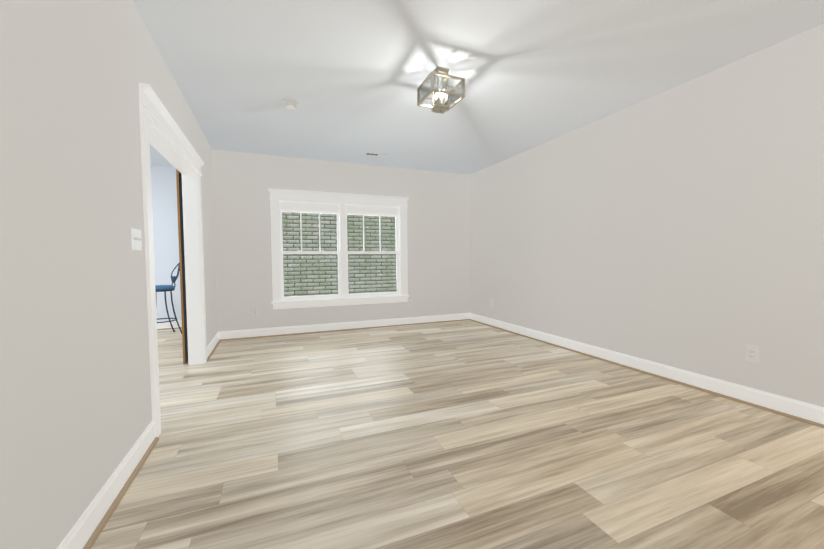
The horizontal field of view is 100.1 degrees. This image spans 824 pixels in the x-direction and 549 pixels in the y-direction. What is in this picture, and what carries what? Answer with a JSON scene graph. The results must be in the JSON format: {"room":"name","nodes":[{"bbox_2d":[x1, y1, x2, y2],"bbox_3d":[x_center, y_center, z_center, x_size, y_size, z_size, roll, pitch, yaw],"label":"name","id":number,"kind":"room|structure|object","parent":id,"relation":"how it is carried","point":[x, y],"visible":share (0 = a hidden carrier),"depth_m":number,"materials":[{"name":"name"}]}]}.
{"room":"empty living room","nodes":[
{"label":"empty living room","id":0,"kind":"room"},
{"bbox_2d":[0,0,217,548],"bbox_3d":[-1.711,-0.280,2.052,0.127,2.740,9.114,-1,3,-22],"label":"wall","id":1,"kind":"structure","parent":0,"point":[75,402],"depth_m":1.39,"materials":[{"name":"paint"}]},
{"bbox_2d":[57,420,158,548],"bbox_3d":[-0.818,1.105,0.150,0.034,0.133,4.556,-1,3,-22],"label":"baseboard","id":2,"kind":"structure","parent":1,"relation":"attached to","point":[88,527],"depth_m":1.62,"materials":[{"name":"white wood"}]},
{"bbox_2d":[130,228,142,249],"bbox_3d":[-1.628,-0.207,2.051,0.022,0.124,0.166,-1,3,-22],"label":"light switch","id":3,"kind":"object","parent":1,"relation":"attached to","point":[136,238],"visible":1,"depth_m":2.03,"materials":[{"name":"white plastic"}]},
{"bbox_2d":[139,83,206,436],"bbox_3d":[-2.121,-0.095,3.075,0.239,2.283,1.942,-1,3,-22],"label":"door frame","id":4,"kind":"structure","parent":1,"relation":"attached to","point":[153,109],"depth_m":3.04,"materials":[{"name":"white wood"}]},
{"bbox_2d":[176,169,187,363],"bbox_3d":[-2.587,-0.190,3.909,0.034,2.378,2.550,-1,3,-22],"label":"barn door","id":5,"kind":"structure","parent":1,"relation":"in","point":[182,264],"depth_m":3.84,"materials":[{"name":"brown wood"}]},
{"bbox_2d":[207,332,220,360],"bbox_3d":[-2.588,0.919,4.504,0.034,0.133,1.036,-1,3,-22],"label":"baseboard","id":6,"kind":"structure","parent":1,"relation":"attached to","point":[216,340],"depth_m":4.51,"materials":[{"name":"white wood"}]},
{"bbox_2d":[150,166,181,321],"bbox_3d":[-5.174,-0.414,5.493,3.700,2.740,0.127,-1,3,-22],"label":"wall","id":7,"kind":"structure","parent":0,"point":[165,218],"depth_m":5.83,"materials":[{"name":"paint"}]},
{"bbox_2d":[157,321,181,329],"bbox_3d":[-5.048,0.889,5.513,3.513,0.133,0.034,-1,3,-22],"label":"baseboard","id":8,"kind":"structure","parent":7,"relation":"attached to","point":[160,326],"depth_m":5.88,"materials":[{"name":"white wood"}]},
{"bbox_2d":[212,149,469,331],"bbox_3d":[-0.826,-0.458,5.835,4.363,2.740,0.127,-1,3,-22],"label":"wall","id":9,"kind":"structure","parent":0,"point":[438,234],"depth_m":5.53,"materials":[{"name":"paint"}]},
{"bbox_2d":[252,307,257,315],"bbox_3d":[-2.355,0.554,5.183,0.089,0.134,0.009,-1,3,-22],"label":"electrical outlet","id":10,"kind":"object","parent":9,"relation":"attached to","point":[254,311],"visible":1,"depth_m":5.18,"materials":[{"name":"white plastic"}]},
{"bbox_2d":[268,188,408,308],"bbox_3d":[-1.123,-0.405,5.690,2.256,1.821,0.175,-1,3,-22],"label":"window","id":11,"kind":"structure","parent":9,"relation":"in","point":[341,208],"depth_m":5.65,"materials":[{"name":"white wood"}]},
{"bbox_2d":[221,313,468,340],"bbox_3d":[-0.867,0.849,5.787,4.190,0.133,0.034,-1,3,-22],"label":"baseboard","id":12,"kind":"structure","parent":9,"relation":"attached to","point":[343,326],"depth_m":5.64,"materials":[{"name":"white wood"}]},
{"bbox_2d":[91,320,823,548],"bbox_3d":[-1.394,1.140,2.242,8.190,0.120,9.114,-1,3,-22],"label":"floor","id":13,"kind":"structure","parent":0,"point":[467,434],"depth_m":2.06,"materials":[{"name":"brown wood"}]},
{"bbox_2d":[155,263,181,333],"bbox_3d":[-3.895,0.368,5.405,0.412,1.176,0.558,1,3,32],"label":"bar stool","id":14,"kind":"object","parent":13,"relation":"on","point":[163,288],"visible":0.67,"depth_m":5.45,"materials":[{"name":"blue metal"}]},
{"bbox_2d":[132,0,823,174],"bbox_3d":[-1.413,-1.717,2.112,8.190,0.120,9.114,-1,3,-22],"label":"ceiling","id":15,"kind":"structure","parent":0,"point":[349,76],"depth_m":2.77,"materials":[{"name":"paint"}]},
{"bbox_2d":[283,99,297,108],"bbox_3d":[-1.212,-1.692,3.448,0.146,0.053,0.146,-1,3,-22],"label":"smoke detector","id":16,"kind":"object","parent":15,"relation":"attached to","point":[290,104],"visible":1,"depth_m":3.41,"materials":[{"name":"white plastic"}]},
{"bbox_2d":[364,152,387,156],"bbox_3d":[-0.533,-1.800,5.194,0.345,0.006,0.118,-1,3,-22],"label":"ceiling vent","id":17,"kind":"object","parent":15,"relation":"in","point":[376,154],"visible":1,"depth_m":5.18,"materials":[{"name":"white metal"}]},
{"bbox_2d":[417,66,464,113],"bbox_3d":[0.239,-1.534,2.899,0.299,0.338,0.299,-1,3,-22],"label":"ceiling light","id":18,"kind":"object","parent":15,"relation":"attached to","point":[451,98],"visible":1,"depth_m":2.86,"materials":[{"name":"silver metal"}]},
{"bbox_2d":[470,24,823,406],"bbox_3d":[2.603,-0.353,3.022,0.127,2.740,7.669,-1,3,-22],"label":"wall","id":19,"kind":"structure","parent":0,"point":[681,226],"depth_m":3.13,"materials":[{"name":"paint"}]},
{"bbox_2d":[469,313,823,427],"bbox_3d":[2.513,0.948,3.110,0.034,0.133,7.542,-1,3,-22],"label":"baseboard","id":20,"kind":"structure","parent":19,"relation":"attached to","point":[808,413],"depth_m":3.15,"materials":[{"name":"white wood"}]},
{"bbox_2d":[745,344,759,363],"bbox_3d":[2.677,0.626,2.719,0.009,0.134,0.089,-1,3,-22],"label":"electrical outlet","id":21,"kind":"object","parent":19,"relation":"attached to","point":[752,354],"visible":1,"depth_m":2.71,"materials":[{"name":"white plastic"}]},
{"label":"outside","id":22,"kind":"structure","parent":0,"visible":0},
{"bbox_2d":[279,210,396,296],"bbox_3d":[-1.304,-0.631,6.836,5.436,4.200,0.200,-1,3,-22],"label":"brick wall","id":23,"kind":"structure","parent":22,"point":[332,265],"depth_m":6.65,"materials":[{"name":"brick"}]}
]}

